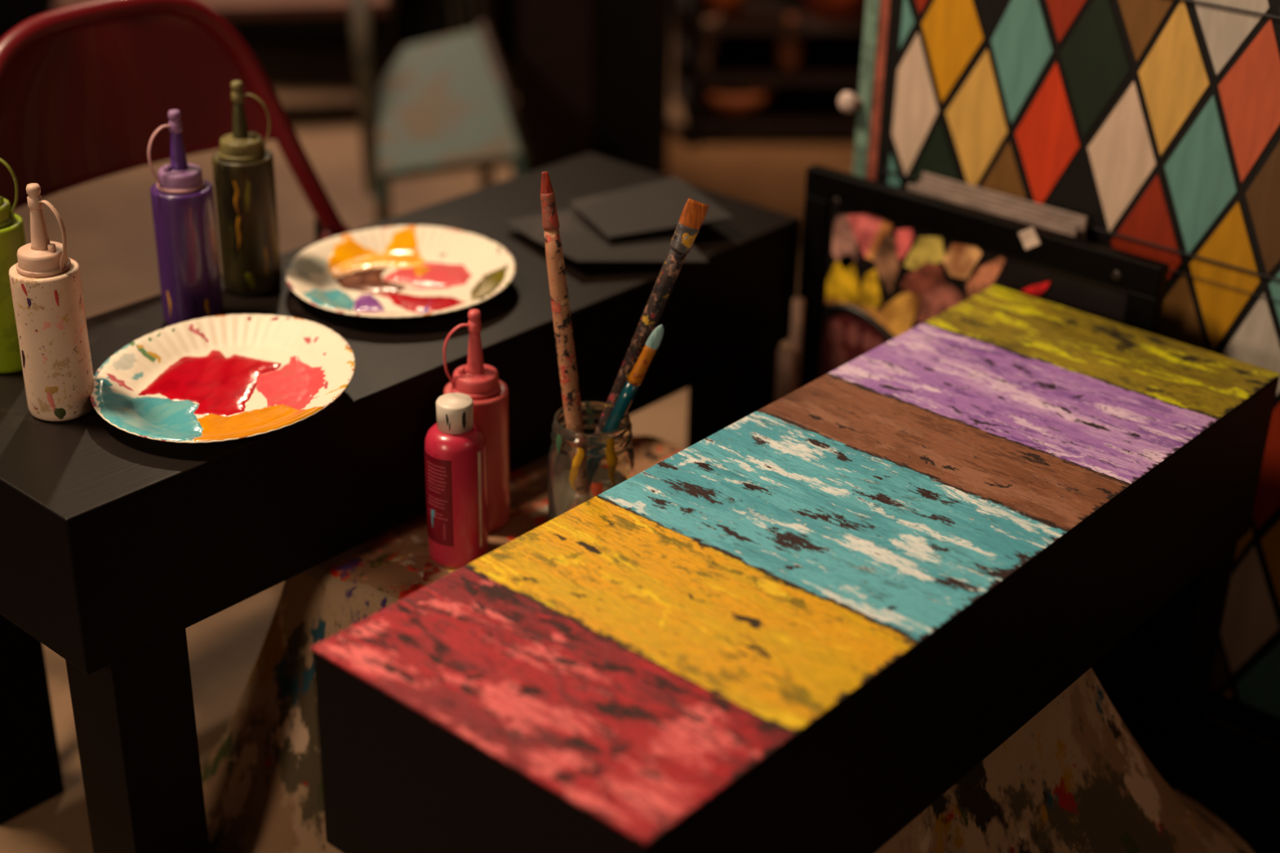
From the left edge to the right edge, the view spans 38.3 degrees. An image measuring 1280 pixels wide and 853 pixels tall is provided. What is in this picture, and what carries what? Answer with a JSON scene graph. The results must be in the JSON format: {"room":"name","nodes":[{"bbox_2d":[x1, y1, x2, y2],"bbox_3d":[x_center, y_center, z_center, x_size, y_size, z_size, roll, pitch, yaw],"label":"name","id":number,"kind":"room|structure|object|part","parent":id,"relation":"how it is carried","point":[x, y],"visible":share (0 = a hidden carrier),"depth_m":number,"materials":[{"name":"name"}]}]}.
{"room":"art studio","nodes":[
{"label":"art studio","id":0,"kind":"room"},
{"bbox_2d":[0,0,1279,852],"bbox_3d":[-0.643,-0.267,3.065,7.400,0.050,6.600,22,34,35],"label":"floor","id":1,"kind":"structure","parent":0,"point":[108,221],"depth_m":3.26,"materials":[{"name":"wood"}]},
{"bbox_2d":[0,0,350,242],"bbox_3d":[-0.500,-0.100,1.937,0.519,0.680,0.609,22,34,35],"label":"folding chair","id":2,"kind":"object","parent":1,"relation":"on","point":[86,87],"visible":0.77,"depth_m":1.86,"materials":[{"name":"red metal"}]},
{"bbox_3d":[-0.525,-0.330,1.849,0.063,0.146,0.357,22,34,35],"label":"backrest","id":3,"kind":"part","parent":2,"relation":"part of","materials":[{"name":"red metal"}]},
{"bbox_3d":[-0.437,-0.086,2.214,0.019,0.406,0.294,-22,35,-38],"label":"leg","id":4,"kind":"part","parent":2,"relation":"part of","materials":[{"name":"red metal"}]},
{"bbox_2d":[53,0,394,88],"bbox_3d":[-0.824,-0.755,3.713,0.650,0.225,0.160,-4,27,-10],"label":"bench","id":5,"kind":"object","parent":1,"relation":"on","point":[225,8],"visible":0.38,"depth_m":3.62,"materials":[{"name":"brown wood"}]},
{"bbox_3d":[-0.555,-0.763,3.767,0.040,0.200,0.120,-4,27,-10],"label":"leg","id":6,"kind":"part","parent":5,"relation":"part of","materials":[{"name":"brown wood"}]},
{"bbox_2d":[0,0,503,48],"bbox_3d":[-1.601,-1.380,4.105,2.600,0.950,0.850,1,27,0],"label":"sofa","id":7,"kind":"object","parent":1,"relation":"on","point":[415,21],"visible":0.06,"depth_m":3.89,"materials":[{"name":"brown wood"}]},
{"bbox_2d":[0,152,800,852],"bbox_3d":[-0.250,0.069,1.883,0.315,0.440,0.909,23,34,36],"label":"table","id":8,"kind":"object","parent":1,"relation":"on","point":[115,543],"visible":0.73,"depth_m":1.60,"materials":[{"name":"paint"}]},
{"bbox_2d":[0,158,26,373],"bbox_3d":[-0.555,-0.147,1.584,0.055,0.202,0.055,22,34,35],"label":"squeeze bottle","id":9,"kind":"object","parent":8,"relation":"on","point":[12,236],"visible":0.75,"depth_m":1.57,"materials":[{"name":"paint"}]},
{"bbox_3d":[-0.606,0.222,1.720,0.072,0.299,0.072,23,34,36],"label":"leg","id":10,"kind":"part","parent":8,"relation":"part of","materials":[{"name":"black wood"}]},
{"bbox_2d":[8,182,94,421],"bbox_3d":[-0.483,-0.103,1.505,0.056,0.198,0.056,22,34,35],"label":"squeeze bottle","id":11,"kind":"object","parent":8,"relation":"on","point":[46,288],"visible":1,"depth_m":1.49,"materials":[{"name":"white plastic"}]},
{"bbox_3d":[-0.426,0.299,1.578,0.072,0.299,0.072,23,34,36],"label":"leg","id":12,"kind":"part","parent":8,"relation":"part of","materials":[{"name":"black wood"}]},
{"bbox_2d":[147,109,223,325],"bbox_3d":[-0.414,-0.189,1.674,0.056,0.201,0.056,22,34,35],"label":"squeeze bottle","id":13,"kind":"object","parent":8,"relation":"on","point":[183,206],"visible":0.98,"depth_m":1.66,"materials":[{"name":"purple paint"}]},
{"bbox_2d":[89,313,355,443],"bbox_3d":[-0.353,-0.039,1.565,0.221,0.032,0.220,20,32,32],"label":"paper plate","id":14,"kind":"object","parent":8,"relation":"on","point":[220,378],"visible":1,"depth_m":1.58,"materials":[{"name":"white paper"}]},
{"bbox_2d":[212,80,282,296],"bbox_3d":[-0.374,-0.227,1.747,0.057,0.204,0.057,22,34,35],"label":"squeeze bottle","id":15,"kind":"object","parent":8,"relation":"on","point":[243,169],"visible":1,"depth_m":1.74,"materials":[{"name":"green paint"}]},
{"bbox_2d":[285,225,515,317],"bbox_3d":[-0.232,-0.146,1.792,0.221,0.022,0.221,11,28,18],"label":"paper plate","id":16,"kind":"object","parent":8,"relation":"on","point":[400,271],"visible":1,"depth_m":1.81,"materials":[{"name":"paper"}]},
{"bbox_2d":[503,207,708,262],"bbox_3d":[-0.019,-0.198,1.902,0.171,0.008,0.198,-14,31,-28],"label":"paper sheet","id":17,"kind":"object","parent":8,"relation":"on","point":[581,242],"visible":0.59,"depth_m":1.89,"materials":[{"name":"grey paper"}]},
{"bbox_2d":[568,176,733,238],"bbox_3d":[0.006,-0.234,1.955,0.141,0.005,0.137,-10,29,-21],"label":"paper sheet","id":18,"kind":"object","parent":17,"relation":"on","point":[659,205],"visible":0.94,"depth_m":1.95,"materials":[{"name":"grey paper"}]},
{"bbox_3d":[0.103,0.040,2.110,0.072,0.299,0.072,23,34,36],"label":"leg","id":19,"kind":"part","parent":8,"relation":"part of","materials":[{"name":"black wood"}]},
{"bbox_2d":[348,0,535,222],"bbox_3d":[-0.356,-0.626,3.193,0.280,0.485,0.503,-4,28,-11],"label":"wooden chair","id":20,"kind":"object","parent":1,"relation":"on","point":[446,104],"visible":0.85,"depth_m":3.11,"materials":[{"name":"teal paint"}]},
{"bbox_3d":[-0.471,-0.642,3.135,0.034,0.408,0.375,-4,27,-11],"label":"post","id":21,"kind":"part","parent":20,"relation":"part of","materials":[{"name":"grey wood"}]},
{"bbox_3d":[-0.428,-0.359,3.075,0.026,0.112,0.026,22,34,35],"label":"leg","id":22,"kind":"part","parent":20,"relation":"part of","materials":[{"name":"teal paint"}]},
{"bbox_3d":[-0.332,-0.553,3.141,0.241,0.175,0.307,-3,27,-8],"label":"seat","id":23,"kind":"part","parent":20,"relation":"part of","materials":[{"name":"teal paint"}]},
{"bbox_3d":[-0.286,-0.816,3.288,0.028,0.202,0.189,-3,27,-9],"label":"post","id":24,"kind":"part","parent":20,"relation":"part of","materials":[{"name":"brown wood"}]},
{"bbox_3d":[-0.275,-0.543,3.279,0.026,0.262,0.026,22,34,35],"label":"leg","id":25,"kind":"part","parent":20,"relation":"part of","materials":[{"name":"teal paint"}]},
{"bbox_3d":[-0.231,-0.570,3.147,0.024,0.170,0.321,-8,28,-17],"label":"rail","id":26,"kind":"part","parent":20,"relation":"part of","materials":[{"name":"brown wood"}]},
{"bbox_3d":[-0.201,-0.377,3.083,0.026,0.148,0.026,22,34,35],"label":"leg","id":27,"kind":"part","parent":20,"relation":"part of","materials":[{"name":"teal paint"}]},
{"bbox_2d":[515,0,672,176],"bbox_3d":[-0.088,-0.989,3.350,0.279,1.000,0.396,0,27,-4],"label":"base cabinet","id":28,"kind":"object","parent":1,"relation":"on","point":[593,76],"visible":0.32,"depth_m":3.31,"materials":[{"name":"brown wood"}]},
{"bbox_3d":[-0.142,-0.902,3.177,0.129,0.940,0.016,0,27,-4],"label":"door","id":29,"kind":"part","parent":28,"relation":"part of","materials":[{"name":"brown wood"}]},
{"bbox_3d":[-0.009,-0.903,3.186,0.121,0.940,0.016,0,27,-4],"label":"door","id":30,"kind":"part","parent":28,"relation":"part of","materials":[{"name":"brown wood"}]},
{"bbox_2d":[199,435,1253,852],"bbox_3d":[0.059,0.252,1.691,0.988,0.294,0.758,22,34,35],"label":"cloth","id":31,"kind":"object","parent":1,"relation":"on","point":[1073,778],"visible":0.24,"depth_m":1.63,"materials":[{"name":"fabric"}]},
{"bbox_2d":[424,392,488,568],"bbox_3d":[-0.159,0.046,1.597,0.053,0.152,0.054,22,34,35],"label":"paint bottle","id":32,"kind":"object","parent":31,"relation":"on","point":[455,460],"visible":0.99,"depth_m":1.58,"materials":[{"name":"plastic"}]},
{"bbox_2d":[427,461,448,539],"bbox_3d":[-0.174,0.064,1.584,0.022,0.071,0.002,19,32,31],"label":"print","id":33,"kind":"object","parent":32,"relation":"attached to","point":[437,471],"depth_m":1.58},
{"bbox_2d":[443,308,510,533],"bbox_3d":[-0.145,-0.007,1.640,0.057,0.209,0.057,22,34,35],"label":"squeeze bottle","id":34,"kind":"object","parent":31,"relation":"on","point":[478,380],"visible":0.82,"depth_m":1.62,"materials":[{"name":"red plastic"}]},
{"bbox_2d":[547,400,635,521],"bbox_3d":[-0.043,0.047,1.631,0.077,0.124,0.077,22,34,35],"label":"glass jar","id":35,"kind":"object","parent":31,"relation":"on","point":[581,467],"visible":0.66,"depth_m":1.59,"materials":[{"name":"clear glass"}]},
{"bbox_2d":[540,171,583,433],"bbox_3d":[-0.061,-0.053,1.580,0.016,0.333,0.062,-23,36,-39],"label":"brush","id":36,"kind":"object","parent":35,"relation":"in","point":[562,318],"visible":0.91,"depth_m":1.56,"materials":[{"name":"wood"}]},
{"bbox_2d":[600,324,663,433],"bbox_3d":[-0.027,0.004,1.610,0.091,0.206,0.013,2,27,0],"label":"brush","id":37,"kind":"object","parent":35,"relation":"in","point":[626,396],"visible":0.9,"depth_m":1.58,"materials":[{"name":"blue wood"}]},
{"bbox_3d":[-0.038,0.028,1.621,0.071,0.153,0.013,1,27,-1],"label":"handle","id":38,"kind":"part","parent":37,"relation":"part of","materials":[{"name":"teal wood"}]},
{"bbox_2d":[594,198,708,433],"bbox_3d":[-0.007,-0.050,1.599,0.123,0.313,0.018,-1,27,-5],"label":"brush","id":39,"kind":"object","parent":35,"relation":"in","point":[693,215],"visible":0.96,"depth_m":1.56,"materials":[{"name":"wood"}]},
{"bbox_3d":[-0.016,-0.031,1.609,0.107,0.271,0.015,0,27,-3],"label":"handle","id":40,"kind":"part","parent":39,"relation":"part of","materials":[{"name":"wood"}]},
{"bbox_2d":[672,0,864,147],"bbox_3d":[0.368,-1.115,3.510,0.555,1.100,0.355,-1,27,-4],"label":"shelf rack","id":41,"kind":"object","parent":1,"relation":"on","point":[806,99],"visible":0.54,"depth_m":3.61,"materials":[{"name":"brown wood"}]},
{"bbox_3d":[0.357,-1.194,3.663,0.555,1.100,0.010,-1,27,-4],"label":"panel","id":42,"kind":"part","parent":41,"relation":"part of","materials":[{"name":"brown wood"}]},
{"bbox_3d":[0.094,-1.181,3.626,0.025,1.100,0.025,-1,27,-4],"label":"post","id":43,"kind":"part","parent":41,"relation":"part of","materials":[{"name":"brown wood"}]},
{"bbox_3d":[0.114,-1.038,3.346,0.025,1.100,0.025,-1,27,-4],"label":"post","id":44,"kind":"part","parent":41,"relation":"part of","materials":[{"name":"brown wood"}]},
{"bbox_2d":[682,8,720,73],"bbox_3d":[0.116,-0.740,3.551,0.074,0.112,0.074,22,34,35],"label":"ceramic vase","id":45,"kind":"object","parent":41,"relation":"on","point":[709,40],"visible":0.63,"depth_m":3.53,"materials":[{"name":"brown ceramic"}]},
{"bbox_2d":[704,0,746,18],"bbox_3d":[0.153,-0.870,3.555,0.156,0.140,0.156,22,34,35],"label":"terracotta pot","id":46,"kind":"object","parent":41,"relation":"on","point":[727,8],"visible":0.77,"depth_m":3.54,"materials":[{"name":"orange ceramic"}]},
{"bbox_2d":[701,85,776,117],"bbox_3d":[0.182,-0.647,3.626,0.170,0.060,0.170,22,34,35],"label":"clay bowl","id":47,"kind":"object","parent":41,"relation":"on","point":[733,101],"visible":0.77,"depth_m":3.58,"materials":[{"name":"orange ceramic"}]},
{"bbox_2d":[775,14,802,72],"bbox_3d":[0.289,-0.740,3.563,0.052,0.108,0.052,22,34,35],"label":"bottle","id":48,"kind":"object","parent":41,"relation":"on","point":[788,53],"visible":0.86,"depth_m":3.55,"materials":[{"name":"brown glass"}]},
{"bbox_2d":[802,0,865,20],"bbox_3d":[0.381,-0.881,3.566,0.186,0.160,0.186,22,34,35],"label":"terracotta pot","id":49,"kind":"object","parent":41,"relation":"on","point":[833,10],"visible":0.98,"depth_m":3.54,"materials":[{"name":"ceramic"}]},
{"bbox_2d":[774,346,795,400],"bbox_3d":[0.159,0.046,2.107,0.021,0.294,0.008,22,34,35],"label":"wood slat","id":50,"kind":"object","parent":1,"relation":"on","point":[785,368],"visible":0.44,"depth_m":2.05,"materials":[{"name":"brown wood"}]},
{"bbox_2d":[311,284,1279,852],"bbox_3d":[0.174,0.246,1.553,0.299,0.440,0.877,22,34,35],"label":"bench","id":51,"kind":"object","parent":1,"relation":"on","point":[797,628],"visible":0.89,"depth_m":1.35,"materials":[{"name":"wood"}]},
{"bbox_3d":[0.507,0.230,1.784,0.072,0.274,0.072,22,34,35],"label":"leg","id":52,"kind":"part","parent":51,"relation":"part of","materials":[{"name":"black wood"}]},
{"bbox_2d":[789,296,804,391],"bbox_3d":[0.170,0.017,2.101,0.012,0.352,0.008,22,34,35],"label":"wood slat","id":53,"kind":"object","parent":1,"relation":"on","point":[797,304],"visible":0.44,"depth_m":2.04,"materials":[{"name":"wood"}]},
{"bbox_2d":[837,0,889,180],"bbox_3d":[0.251,-0.436,1.949,0.068,1.300,0.038,22,34,35],"label":"board","id":54,"kind":"object","parent":1,"relation":"on","point":[868,103],"visible":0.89,"depth_m":1.99,"materials":[{"name":"teal wood"}]},
{"bbox_3d":[0.228,-0.353,2.001,0.024,0.024,0.024,22,34,35],"label":"knob","id":55,"kind":"part","parent":54,"relation":"part of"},
{"bbox_3d":[0.239,-0.354,2.004,0.014,0.008,0.008,4,27,6],"label":"knob stem","id":56,"kind":"part","parent":54,"relation":"part of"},
{"bbox_2d":[906,183,1077,237],"bbox_3d":[0.349,0.000,1.978,0.197,0.500,0.004,22,34,35],"label":"board","id":57,"kind":"object","parent":1,"relation":"on","point":[1024,219],"visible":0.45,"depth_m":1.86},
{"bbox_2d":[916,181,1078,237],"bbox_3d":[0.355,-0.003,1.983,0.187,0.502,0.004,22,34,35],"label":"board","id":58,"kind":"object","parent":1,"relation":"on","point":[1000,206],"visible":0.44,"depth_m":1.87,"materials":[{"name":"grey wood"}]},
{"bbox_2d":[920,172,1088,236],"bbox_3d":[0.365,-0.012,1.996,0.193,0.506,0.004,22,34,35],"label":"board","id":59,"kind":"object","parent":1,"relation":"on","point":[925,175],"visible":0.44,"depth_m":1.88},
{"bbox_2d":[926,178,1087,239],"bbox_3d":[0.365,-0.006,1.986,0.185,0.504,0.004,22,34,35],"label":"board","id":60,"kind":"object","parent":1,"relation":"on","point":[1082,224],"visible":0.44,"depth_m":1.86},
{"bbox_2d":[875,0,1279,746],"bbox_3d":[0.634,-0.290,1.625,0.985,1.350,0.023,22,34,35],"label":"diamond panel","id":61,"kind":"object","parent":1,"relation":"on","point":[1154,122],"visible":0.38,"depth_m":1.79,"materials":[{"name":"paint"}]},
{"bbox_2d":[1101,672,1279,852],"bbox_3d":[0.694,0.454,1.651,0.900,0.003,0.355,22,34,35],"label":"floor mat","id":62,"kind":"object","parent":1,"relation":"on","point":[1235,777],"visible":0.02,"depth_m":1.84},
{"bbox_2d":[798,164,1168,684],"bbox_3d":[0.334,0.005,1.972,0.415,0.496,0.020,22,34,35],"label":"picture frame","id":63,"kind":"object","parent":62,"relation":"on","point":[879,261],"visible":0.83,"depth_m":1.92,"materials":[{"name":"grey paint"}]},
{"bbox_2d":[817,201,1128,377],"bbox_3d":[0.335,0.005,1.973,0.353,0.434,0.006,22,34,35],"label":"artwork","id":64,"kind":"object","parent":63,"relation":"attached to","point":[884,271],"depth_m":1.93,"materials":[{"name":"multicoloured paint"}]},
{"bbox_2d":[1018,226,1039,249],"bbox_3d":[0.384,-0.186,1.818,0.025,0.025,0.001,22,34,35],"label":"price tag","id":65,"kind":"object","parent":63,"relation":"attached to","point":[1028,237],"visible":1,"depth_m":1.82,"materials":[{"name":"white paper"}]}
]}

